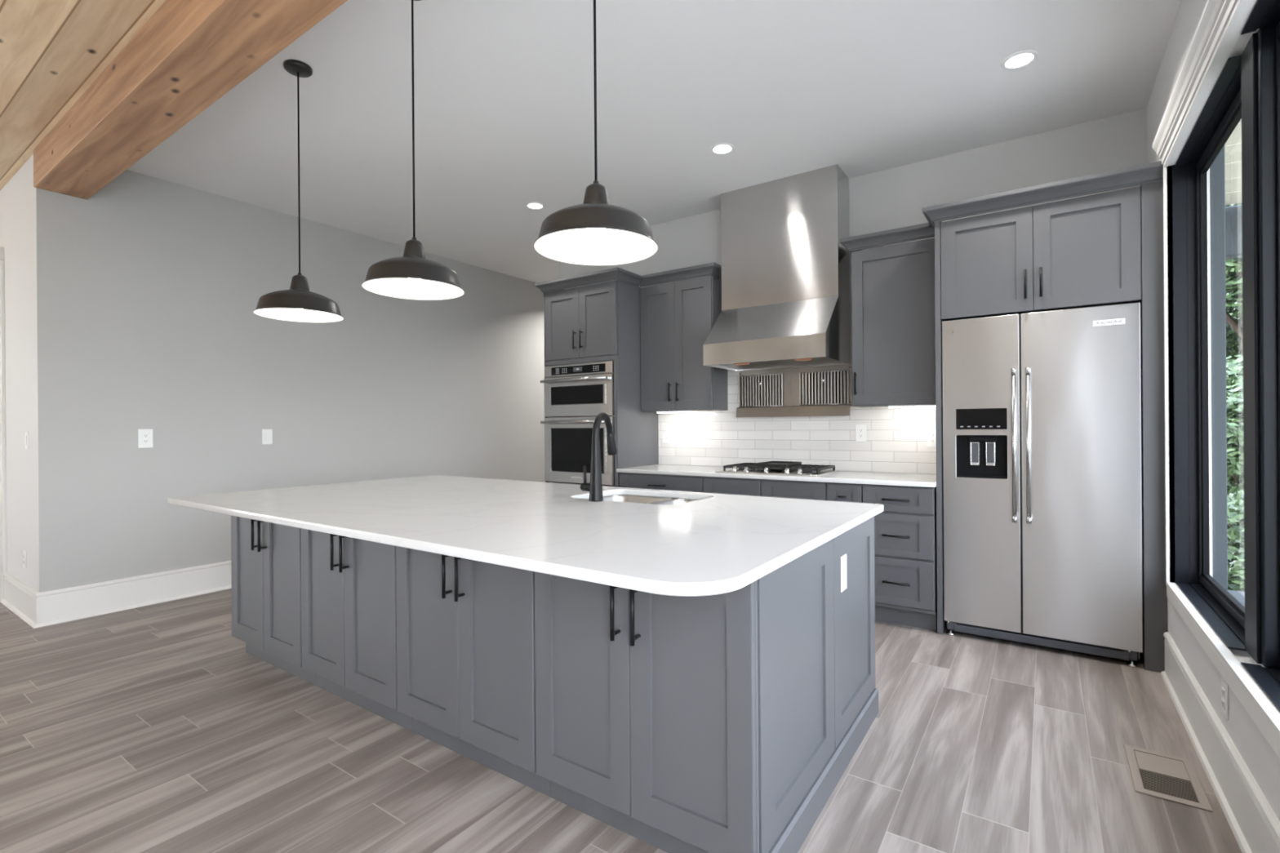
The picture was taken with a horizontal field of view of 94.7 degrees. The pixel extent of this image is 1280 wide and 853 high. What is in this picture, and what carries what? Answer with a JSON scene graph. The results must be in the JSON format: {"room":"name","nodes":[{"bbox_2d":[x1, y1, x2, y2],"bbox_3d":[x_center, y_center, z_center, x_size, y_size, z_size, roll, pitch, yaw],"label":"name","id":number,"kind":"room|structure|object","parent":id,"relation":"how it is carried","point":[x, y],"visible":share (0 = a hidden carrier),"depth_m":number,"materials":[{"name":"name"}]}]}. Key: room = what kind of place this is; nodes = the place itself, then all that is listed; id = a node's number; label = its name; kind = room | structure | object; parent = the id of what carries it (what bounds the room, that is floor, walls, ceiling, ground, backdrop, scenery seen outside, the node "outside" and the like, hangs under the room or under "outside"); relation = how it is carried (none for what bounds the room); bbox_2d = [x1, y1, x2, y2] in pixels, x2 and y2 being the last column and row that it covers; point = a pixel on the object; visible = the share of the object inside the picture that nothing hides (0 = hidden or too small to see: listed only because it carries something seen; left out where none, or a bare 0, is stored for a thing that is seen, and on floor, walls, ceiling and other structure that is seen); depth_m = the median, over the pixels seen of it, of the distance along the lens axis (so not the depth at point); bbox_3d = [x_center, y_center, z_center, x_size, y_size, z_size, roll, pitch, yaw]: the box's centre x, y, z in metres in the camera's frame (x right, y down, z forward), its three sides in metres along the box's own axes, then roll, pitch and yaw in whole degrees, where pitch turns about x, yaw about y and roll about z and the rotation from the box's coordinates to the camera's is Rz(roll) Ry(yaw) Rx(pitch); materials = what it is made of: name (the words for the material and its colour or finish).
{"room":"kitchen","nodes":[
{"label":"kitchen","id":0,"kind":"room"},
{"bbox_2d":[0,186,4,247],"bbox_3d":[-5.733,-0.231,5.197,2.665,3.065,0.200,0,0,35],"label":"wall","id":1,"kind":"structure","parent":0,"point":[2,192],"depth_m":4.40,"materials":[{"name":"white paint"}]},
{"bbox_2d":[0,246,6,599],"bbox_3d":[-5.132,-0.013,4.710,1.124,2.620,0.122,0,0,35],"label":"trim","id":2,"kind":"structure","parent":1,"relation":"attached to","point":[2,392],"depth_m":4.35,"materials":[{"name":"white paint"}]},
{"bbox_2d":[0,0,165,191],"bbox_3d":[-4.501,-1.841,0.958,9.800,0.140,5.690,0,0,35],"label":"ceiling","id":3,"kind":"structure","parent":0,"point":[51,51],"depth_m":2.83,"materials":[{"name":"brown wood"}]},
{"bbox_2d":[4,154,545,592],"bbox_3d":[-2.511,-0.276,6.663,0.980,3.106,6.269,0,0,35],"label":"wall","id":4,"kind":"structure","parent":0,"point":[130,306],"depth_m":4.57,"materials":[{"name":"grey paint"}]},
{"bbox_2d":[22,550,26,568],"bbox_3d":[-4.195,0.906,4.018,0.072,0.118,0.009,0,0,35],"label":"wall outlet","id":5,"kind":"object","parent":4,"relation":"attached to","point":[24,551],"visible":1,"depth_m":4.00,"materials":[{"name":"white plastic"}]},
{"bbox_2d":[25,431,28,449],"bbox_3d":[-4.123,0.095,3.962,0.072,0.118,0.010,0,0,35],"label":"wall switch","id":6,"kind":"object","parent":4,"relation":"attached to","point":[26,433],"visible":1,"depth_m":3.95,"materials":[{"name":"white plastic"}]},
{"bbox_2d":[0,560,231,628],"bbox_3d":[-2.567,1.169,6.568,1.044,0.217,6.101,0,0,35],"label":"baseboard","id":7,"kind":"structure","parent":4,"relation":"attached to","point":[37,610],"depth_m":4.13,"materials":[{"name":"white paint"}]},
{"bbox_2d":[137,429,152,448],"bbox_3d":[-3.567,0.086,4.254,0.009,0.135,0.085,0,0,35],"label":"wall outlet","id":8,"kind":"object","parent":4,"relation":"attached to","point":[144,436],"visible":1,"depth_m":4.25,"materials":[{"name":"white plastic"}]},
{"bbox_2d":[142,433,148,437],"bbox_3d":[-3.565,0.067,4.252,0.002,0.028,0.034,0,0,35],"label":"receptacle","id":9,"kind":"object","parent":8,"relation":"attached to","point":[144,435],"depth_m":4.25,"materials":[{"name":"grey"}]},
{"bbox_2d":[142,439,148,443],"bbox_3d":[-3.564,0.105,4.252,0.002,0.028,0.034,0,0,35],"label":"receptacle","id":10,"kind":"object","parent":8,"relation":"attached to","point":[144,441],"depth_m":4.25,"materials":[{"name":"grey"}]},
{"bbox_2d":[262,429,272,444],"bbox_3d":[-3.109,0.085,4.918,0.010,0.125,0.078,0,0,35],"label":"wall switch","id":11,"kind":"object","parent":4,"relation":"attached to","point":[267,434],"visible":1,"depth_m":4.91,"materials":[{"name":"white plastic"}]},
{"bbox_2d":[0,588,1241,852],"bbox_3d":[-2.688,1.340,3.436,9.660,0.120,11.800,0,0,35],"label":"floor","id":12,"kind":"structure","parent":0,"point":[154,728],"depth_m":2.23,"materials":[{"name":"grey wood"}]},
{"bbox_2d":[231,515,316,685],"bbox_3d":[-1.777,0.832,3.299,0.775,0.884,0.687,0,0,35],"label":"base cabinet","id":13,"kind":"object","parent":12,"relation":"on","point":[266,557],"visible":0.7,"depth_m":3.02,"materials":[{"name":"paint"}]},
{"bbox_2d":[300,528,412,731],"bbox_3d":[-1.137,0.827,2.859,0.775,0.884,0.687,0,0,35],"label":"base cabinet","id":14,"kind":"object","parent":12,"relation":"on","point":[348,587],"visible":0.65,"depth_m":2.58,"materials":[{"name":"paint"}]},
{"bbox_2d":[395,546,550,796],"bbox_3d":[-0.498,0.822,2.419,0.775,0.884,0.687,0,0,35],"label":"base cabinet","id":15,"kind":"object","parent":12,"relation":"on","point":[466,648],"visible":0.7,"depth_m":2.14,"materials":[{"name":"paint"}]},
{"bbox_2d":[534,266,658,487],"bbox_3d":[-0.361,-0.015,5.331,0.933,2.554,0.688,0,0,35],"label":"tall cabinet","id":16,"kind":"object","parent":12,"relation":"on","point":[599,322],"visible":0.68,"depth_m":5.05,"materials":[{"name":"paint"}]},
{"bbox_2d":[539,360,614,485],"bbox_3d":[-0.394,-0.025,5.305,0.768,1.038,0.668,0,0,35],"label":"double wall oven","id":17,"kind":"object","parent":16,"relation":"in","point":[575,394],"visible":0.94,"depth_m":5.09,"materials":[{"name":"silver metal"}]},
{"bbox_2d":[534,571,756,852],"bbox_3d":[0.141,0.818,1.979,0.774,0.884,0.687,0,0,35],"label":"base cabinet","id":18,"kind":"object","parent":12,"relation":"on","point":[646,703],"visible":0.62,"depth_m":1.69,"materials":[{"name":"paint"}]},
{"bbox_2d":[619,472,704,492],"bbox_3d":[0.313,0.816,4.878,0.783,0.884,0.655,0,0,35],"label":"base cabinet","id":19,"kind":"object","parent":12,"relation":"on","point":[642,481],"visible":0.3,"depth_m":4.62,"materials":[{"name":"paint"}]},
{"bbox_2d":[616,464,936,487],"bbox_3d":[0.964,0.354,4.442,2.362,0.030,0.652,0,0,35],"label":"countertop","id":20,"kind":"structure","parent":19,"relation":"on","point":[922,480],"depth_m":4.09,"materials":[{"name":"white stone"}]},
{"bbox_2d":[715,462,839,475],"bbox_3d":[1.027,0.315,4.421,0.775,0.046,0.515,0,0,35],"label":"gas cooktop","id":21,"kind":"object","parent":20,"relation":"in","point":[743,468],"visible":0.84,"depth_m":4.30,"materials":[{"name":"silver metal"}]},
{"bbox_2d":[715,467,839,475],"bbox_3d":[1.027,0.333,4.421,0.775,0.009,0.515,0,0,35],"label":"tray","id":22,"kind":"object","parent":21,"relation":"on","point":[749,470],"depth_m":4.26,"materials":[{"name":"silver metal"}]},
{"bbox_2d":[754,461,801,466],"bbox_3d":[1.046,0.282,4.453,0.240,0.020,0.340,0,0,35],"label":"pan","id":23,"kind":"object","parent":21,"relation":"on","point":[772,464],"visible":1,"depth_m":4.38,"materials":[{"name":"black metal"}]},
{"bbox_2d":[703,476,761,496],"bbox_3d":[0.826,0.812,4.526,0.460,0.884,0.655,0,0,35],"label":"base cabinet","id":24,"kind":"object","parent":12,"relation":"on","point":[731,486],"visible":0.14,"depth_m":4.29,"materials":[{"name":"paint"}]},
{"bbox_2d":[760,479,826,500],"bbox_3d":[1.206,0.809,4.264,0.460,0.884,0.655,0,0,35],"label":"base cabinet","id":25,"kind":"object","parent":12,"relation":"on","point":[817,491],"visible":0.12,"depth_m":4.02,"materials":[{"name":"paint"}]},
{"bbox_2d":[754,516,878,852],"bbox_3d":[0.662,0.814,2.062,0.036,0.884,1.288,0,0,35],"label":"island end panel","id":26,"kind":"object","parent":12,"relation":"on","point":[816,695],"visible":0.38,"depth_m":1.89,"materials":[{"name":"paint"}]},
{"bbox_2d":[840,554,846,592],"bbox_3d":[0.765,0.550,2.213,0.009,0.130,0.072,0,0,35],"label":"wall outlet","id":27,"kind":"object","parent":26,"relation":"attached to","point":[843,558],"visible":0.91,"depth_m":2.20,"materials":[{"name":"white plastic"}]},
{"bbox_2d":[843,573,846,582],"bbox_3d":[0.767,0.570,2.211,0.002,0.028,0.034,0,0,35],"label":"receptacle","id":28,"kind":"object","parent":27,"relation":"attached to","point":[844,575],"depth_m":2.21,"materials":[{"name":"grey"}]},
{"bbox_2d":[826,482,862,502],"bbox_3d":[1.490,0.807,4.069,0.228,0.884,0.655,0,0,35],"label":"base cabinet","id":29,"kind":"object","parent":12,"relation":"on","point":[843,492],"visible":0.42,"depth_m":3.83,"materials":[{"name":"paint"}]},
{"bbox_2d":[862,484,937,631],"bbox_3d":[1.755,0.805,3.886,0.413,0.884,0.655,0,0,35],"label":"base cabinet","id":30,"kind":"object","parent":12,"relation":"on","point":[905,547],"visible":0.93,"depth_m":3.63,"materials":[{"name":"paint"}]},
{"bbox_2d":[942,302,1142,667],"bbox_3d":[2.329,0.305,3.475,0.908,1.876,0.636,0,0,35],"label":"refrigerator","id":31,"kind":"object","parent":12,"relation":"on","point":[1042,411],"visible":1,"depth_m":3.23,"materials":[{"name":"silver metal"}]},
{"bbox_2d":[922,160,1166,672],"bbox_3d":[2.337,-0.036,3.491,1.097,2.557,0.658,0,0,35],"label":"tall cabinet","id":32,"kind":"object","parent":12,"relation":"on","point":[1103,249],"visible":0.85,"depth_m":3.15,"materials":[{"name":"paint"}]},
{"bbox_2d":[1124,744,1213,812],"bbox_3d":[1.871,1.244,2.104,0.194,0.005,0.353,0,0,35],"label":"floor vent","id":33,"kind":"object","parent":12,"relation":"in","point":[1157,771],"visible":1,"depth_m":2.09,"materials":[{"name":"beige metal"}]},
{"bbox_3d":[-0.445,0.822,3.202,3.080,0.884,0.659,0,0,35],"label":"base cabinet","id":34,"kind":"object","parent":12,"relation":"on","visible":0},
{"bbox_2d":[167,475,884,595],"bbox_3d":[-0.680,0.366,2.790,3.128,0.030,1.610,0,0,35],"label":"countertop","id":35,"kind":"structure","parent":34,"relation":"on","point":[714,544],"depth_m":2.12,"materials":[{"name":"white stone"}]},
{"bbox_2d":[580,412,617,502],"bbox_3d":[-0.172,0.140,2.857,0.122,0.415,0.269,0,0,35],"label":"faucet","id":36,"kind":"object","parent":35,"relation":"on","point":[594,487],"visible":1,"depth_m":2.75,"materials":[{"name":"black metal"}]},
{"bbox_2d":[603,494,698,505],"bbox_3d":[0.011,0.477,2.930,0.644,0.200,0.469,0,0,35],"label":"sink","id":37,"kind":"object","parent":35,"relation":"in","point":[622,498],"visible":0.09,"depth_m":3.17,"materials":[{"name":"silver metal"}]},
{"bbox_2d":[126,0,1181,283],"bbox_3d":[0.295,-1.919,4.764,6.215,0.140,6.200,0,0,35],"label":"ceiling","id":38,"kind":"structure","parent":0,"point":[504,90],"depth_m":3.35,"materials":[{"name":"white paint"}]},
{"bbox_2d":[33,0,346,199],"bbox_3d":[-1.419,-1.692,2.240,5.849,0.273,0.260,0,0,35],"label":"ceiling beam","id":39,"kind":"structure","parent":38,"relation":"attached to","point":[188,54],"depth_m":2.70,"materials":[{"name":"brown wood"}]},
{"bbox_2d":[253,59,343,322],"bbox_3d":[-1.739,-1.199,3.006,0.400,1.268,0.400,0,0,35],"label":"pendant lamp","id":40,"kind":"object","parent":38,"relation":"hanging from","point":[297,304],"visible":1,"depth_m":2.98,"materials":[{"name":"black metal"}]},
{"bbox_2d":[361,0,464,300],"bbox_3d":[-0.946,-1.204,2.461,0.400,1.268,0.400,0,0,35],"label":"pendant lamp","id":41,"kind":"object","parent":38,"relation":"hanging from","point":[411,276],"visible":1,"depth_m":2.46,"materials":[{"name":"black metal"}]},
{"bbox_2d":[525,201,544,209],"bbox_3d":[-0.873,-1.836,4.906,0.160,0.008,0.160,0,0,35],"label":"recessed light","id":42,"kind":"object","parent":38,"relation":"in","point":[531,205],"visible":1,"depth_m":4.89,"materials":[{"name":"white plastic"}]},
{"bbox_2d":[533,0,657,265],"bbox_3d":[-0.146,-1.210,1.910,0.400,1.268,0.400,0,0,35],"label":"pendant lamp","id":43,"kind":"object","parent":38,"relation":"hanging from","point":[593,232],"visible":1,"depth_m":1.91,"materials":[{"name":"black metal"}]},
{"bbox_2d":[710,142,734,154],"bbox_3d":[0.548,-1.846,3.922,0.160,0.008,0.160,0,0,35],"label":"recessed light","id":44,"kind":"object","parent":38,"relation":"in","point":[721,148],"visible":1,"depth_m":3.91,"materials":[{"name":"white plastic"}]},
{"bbox_2d":[1000,49,1038,70],"bbox_3d":[1.923,-1.856,2.988,0.160,0.008,0.160,0,0,35],"label":"recessed light","id":45,"kind":"object","parent":38,"relation":"in","point":[1019,60],"visible":1,"depth_m":2.98,"materials":[{"name":"white plastic"}]},
{"bbox_2d":[558,107,1146,474],"bbox_3d":[1.115,-0.302,4.822,4.622,3.106,0.140,0,0,35],"label":"wall","id":46,"kind":"structure","parent":0,"point":[895,197],"depth_m":4.03,"materials":[{"name":"grey paint"}]},
{"bbox_2d":[640,262,728,412],"bbox_3d":[0.379,-0.716,5.022,0.758,1.163,0.352,0,0,35],"label":"upper cabinet","id":47,"kind":"object","parent":46,"relation":"attached to","point":[677,318],"visible":0.86,"depth_m":4.91,"materials":[{"name":"paint"}]},
{"bbox_2d":[656,410,691,413],"bbox_3d":[0.286,-0.125,5.011,0.310,0.016,0.056,0,0,35],"label":"light","id":48,"kind":"object","parent":47,"relation":"attached to","point":[664,411],"visible":0.94,"depth_m":4.98,"materials":[{"name":"white plastic"}]},
{"bbox_2d":[657,411,690,413],"bbox_3d":[0.286,-0.120,5.011,0.302,0.007,0.048,0,0,35],"label":"diffuser","id":49,"kind":"object","parent":48,"relation":"attached to","point":[657,411],"depth_m":4.99,"materials":[{"name":"white plastic"}]},
{"bbox_2d":[702,164,850,371],"bbox_3d":[1.018,-1.158,4.417,0.919,1.390,0.606,0,0,35],"label":"range hood","id":50,"kind":"object","parent":46,"relation":"attached to","point":[785,268],"visible":1,"depth_m":4.33,"materials":[{"name":"silver metal"}]},
{"bbox_2d":[733,362,749,365],"bbox_3d":[0.758,-0.473,4.404,0.120,0.022,0.120,0,0,35],"label":"lamp","id":51,"kind":"object","parent":50,"relation":"attached to","point":[744,363],"depth_m":4.38,"materials":[{"name":"glass"}]},
{"bbox_2d":[794,357,812,360],"bbox_3d":[1.145,-0.476,4.138,0.120,0.022,0.120,0,0,35],"label":"lamp","id":52,"kind":"object","parent":50,"relation":"attached to","point":[801,359],"depth_m":4.10,"materials":[{"name":"glass"}]},
{"bbox_2d":[657,363,936,474],"bbox_3d":[1.137,-0.066,4.716,2.348,0.805,0.009,0,0,35],"label":"tile backsplash","id":53,"kind":"structure","parent":46,"relation":"attached to","point":[895,442],"depth_m":4.61,"materials":[{"name":"white tile"}]},
{"bbox_2d":[662,434,675,442],"bbox_3d":[0.258,0.107,5.311,0.125,0.076,0.009,0,0,35],"label":"wall outlet","id":54,"kind":"object","parent":53,"relation":"attached to","point":[666,437],"visible":1,"depth_m":5.31,"materials":[{"name":"white plastic"}]},
{"bbox_2d":[736,364,852,417],"bbox_3d":[1.187,-0.270,4.632,0.915,0.384,0.070,0,0,35],"label":"panel","id":55,"kind":"object","parent":53,"relation":"attached to","point":[821,390],"visible":1,"depth_m":4.62,"materials":[{"name":"silver metal"}]},
{"bbox_2d":[855,424,866,441],"bbox_3d":[1.635,0.049,4.362,0.076,0.130,0.009,0,0,35],"label":"wall outlet","id":56,"kind":"object","parent":53,"relation":"attached to","point":[860,429],"visible":1,"depth_m":4.36,"materials":[{"name":"white plastic"}]},
{"bbox_2d":[858,428,863,432],"bbox_3d":[1.634,0.029,4.360,0.034,0.028,0.002,0,0,35],"label":"receptacle","id":57,"kind":"object","parent":56,"relation":"attached to","point":[860,430],"depth_m":4.36,"materials":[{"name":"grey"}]},
{"bbox_2d":[926,429,936,447],"bbox_3d":[2.031,0.080,4.090,0.076,0.125,0.009,0,0,35],"label":"wall outlet","id":58,"kind":"object","parent":53,"relation":"attached to","point":[931,433],"visible":0.88,"depth_m":4.09,"materials":[{"name":"white plastic"}]},
{"bbox_2d":[929,433,935,437],"bbox_3d":[2.029,0.060,4.088,0.034,0.028,0.002,0,0,35],"label":"receptacle","id":59,"kind":"object","parent":58,"relation":"attached to","point":[931,435],"depth_m":4.09,"materials":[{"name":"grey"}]},
{"bbox_2d":[929,439,935,443],"bbox_3d":[2.030,0.099,4.088,0.034,0.028,0.002,0,0,35],"label":"receptacle","id":60,"kind":"object","parent":58,"relation":"attached to","point":[931,441],"depth_m":4.09,"materials":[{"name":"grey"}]},
{"bbox_2d":[840,222,935,407],"bbox_3d":[1.754,-0.727,4.075,0.628,1.166,0.352,0,0,35],"label":"upper cabinet","id":61,"kind":"object","parent":46,"relation":"attached to","point":[893,318],"visible":0.8,"depth_m":3.97,"materials":[{"name":"paint"}]},
{"bbox_2d":[888,404,935,408],"bbox_3d":[1.830,-0.136,3.948,0.310,0.016,0.056,0,0,35],"label":"light","id":62,"kind":"object","parent":61,"relation":"attached to","point":[930,405],"visible":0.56,"depth_m":3.93,"materials":[{"name":"white plastic"}]},
{"bbox_2d":[888,405,935,408],"bbox_3d":[1.830,-0.131,3.948,0.302,0.007,0.048,0,0,35],"label":"diffuser","id":63,"kind":"object","parent":62,"relation":"attached to","point":[890,406],"depth_m":3.94,"materials":[{"name":"white plastic"}]},
{"bbox_2d":[1146,0,1279,821],"bbox_3d":[1.212,-0.301,0.743,0.163,3.106,11.800,0,0,35],"label":"wall","id":64,"kind":"structure","parent":0,"point":[1263,762],"depth_m":2.42,"materials":[{"name":"white paint"}]},
{"bbox_2d":[1152,0,1237,164],"bbox_3d":[1.638,-1.344,1.563,0.052,0.110,3.305,0,0,35],"label":"trim","id":65,"kind":"structure","parent":64,"relation":"attached to","point":[1215,15],"depth_m":2.21,"materials":[{"name":"white paint"}]},
{"bbox_2d":[1160,631,1279,852],"bbox_3d":[0.263,1.151,-0.478,0.032,0.217,8.300,0,0,35],"label":"baseboard","id":66,"kind":"structure","parent":64,"relation":"attached to","point":[1254,824],"depth_m":1.97,"materials":[{"name":"white paint"}]},
{"bbox_2d":[1163,0,1279,737],"bbox_3d":[1.708,-0.249,1.591,0.042,2.081,3.196,0,0,35],"label":"trim","id":67,"kind":"structure","parent":64,"relation":"attached to","point":[1242,9],"depth_m":2.36,"materials":[{"name":"white paint"}]},
{"bbox_2d":[1166,586,1279,758],"bbox_3d":[1.675,0.819,1.559,0.012,0.055,3.260,0,0,35],"label":"trim","id":68,"kind":"structure","parent":64,"relation":"attached to","point":[1256,716],"depth_m":1.88,"materials":[{"name":"white paint"}]},
{"bbox_2d":[1221,677,1228,719],"bbox_3d":[1.978,0.921,1.996,0.009,0.118,0.072,0,0,35],"label":"wall outlet","id":69,"kind":"object","parent":64,"relation":"attached to","point":[1224,686],"visible":1,"depth_m":1.98,"materials":[{"name":"white plastic"}]},
{"bbox_2d":[1221,686,1224,698],"bbox_3d":[1.976,0.902,1.998,0.002,0.028,0.034,0,0,35],"label":"receptacle","id":70,"kind":"object","parent":69,"relation":"attached to","point":[1222,687],"depth_m":2.00,"materials":[{"name":"grey plastic"}]},
{"bbox_2d":[1221,697,1225,710],"bbox_3d":[1.976,0.941,1.998,0.002,0.028,0.034,0,0,35],"label":"receptacle","id":71,"kind":"object","parent":69,"relation":"attached to","point":[1223,700],"depth_m":1.99,"materials":[{"name":"grey plastic"}]},
{"bbox_2d":[1172,22,1279,669],"bbox_3d":[2.332,-0.254,2.352,0.143,2.045,1.198,0,0,35],"label":"window","id":72,"kind":"structure","parent":64,"relation":"in","point":[1245,88],"depth_m":2.01,"materials":[{"name":"black metal"}]},
{"bbox_2d":[1209,145,1244,606],"bbox_3d":[1.774,-0.212,1.303,0.154,2.320,3.560,0,0,35],"label":"trim","id":73,"kind":"structure","parent":64,"relation":"attached to","point":[1217,186],"depth_m":2.78,"materials":[{"name":"grey metal"}]},
{"bbox_2d":[1224,118,1241,204],"bbox_3d":[2.220,-1.505,1.248,0.740,0.020,6.588,0,0,35],"label":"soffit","id":74,"kind":"structure","parent":64,"relation":"attached to","point":[1233,146],"depth_m":3.42,"materials":[{"name":"beige"}]},
{"bbox_2d":[1240,0,1279,711],"bbox_3d":[1.431,-0.247,1.066,0.117,2.045,1.980,0,0,35],"label":"window","id":75,"kind":"structure","parent":64,"relation":"in","point":[1264,12],"depth_m":1.84,"materials":[{"name":"black metal"}]},
{"label":"outside","id":76,"kind":"structure","parent":0,"visible":0},
{"bbox_3d":[28.098,1.528,4.947,39.340,0.250,80.000,0,0,35],"label":"ground","id":77,"kind":"structure","parent":76,"visible":0},
{"bbox_2d":[1225,203,1237,318],"bbox_3d":[13.404,-3.666,11.693,6.229,10.355,6.748,0,0,-12],"label":"tree","id":78,"kind":"object","parent":77,"relation":"on","point":[1235,204],"visible":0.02,"depth_m":12.01,"materials":[{"name":"green plant"}]},
{"bbox_2d":[1225,202,1244,530],"bbox_3d":[8.978,-1.953,8.506,3.047,6.997,3.354,0,0,-12],"label":"tree","id":79,"kind":"object","parent":77,"relation":"on","point":[1233,278],"visible":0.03,"depth_m":8.70,"materials":[{"name":"green plant"}]},
{"bbox_2d":[1226,355,1244,497],"bbox_3d":[6.609,0.352,6.280,1.730,2.423,1.557,0,0,35],"label":"shrub","id":80,"kind":"object","parent":77,"relation":"on","point":[1234,376],"visible":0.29,"depth_m":6.13,"materials":[{"name":"green plant"}]},
{"bbox_2d":[1226,485,1244,591],"bbox_3d":[4.919,0.991,4.622,0.907,1.171,0.900,0,0,35],"label":"shrub","id":81,"kind":"object","parent":77,"relation":"on","point":[1235,508],"visible":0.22,"depth_m":4.59,"materials":[{"name":"green plant"}]},
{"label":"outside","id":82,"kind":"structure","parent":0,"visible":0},
{"bbox_2d":[1225,204,1242,259],"bbox_3d":[4.168,-1.341,4.031,0.790,0.340,0.140,0,0,35],"label":"beam","id":83,"kind":"structure","parent":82,"point":[1233,214],"depth_m":4.03,"materials":[{"name":"grey"}]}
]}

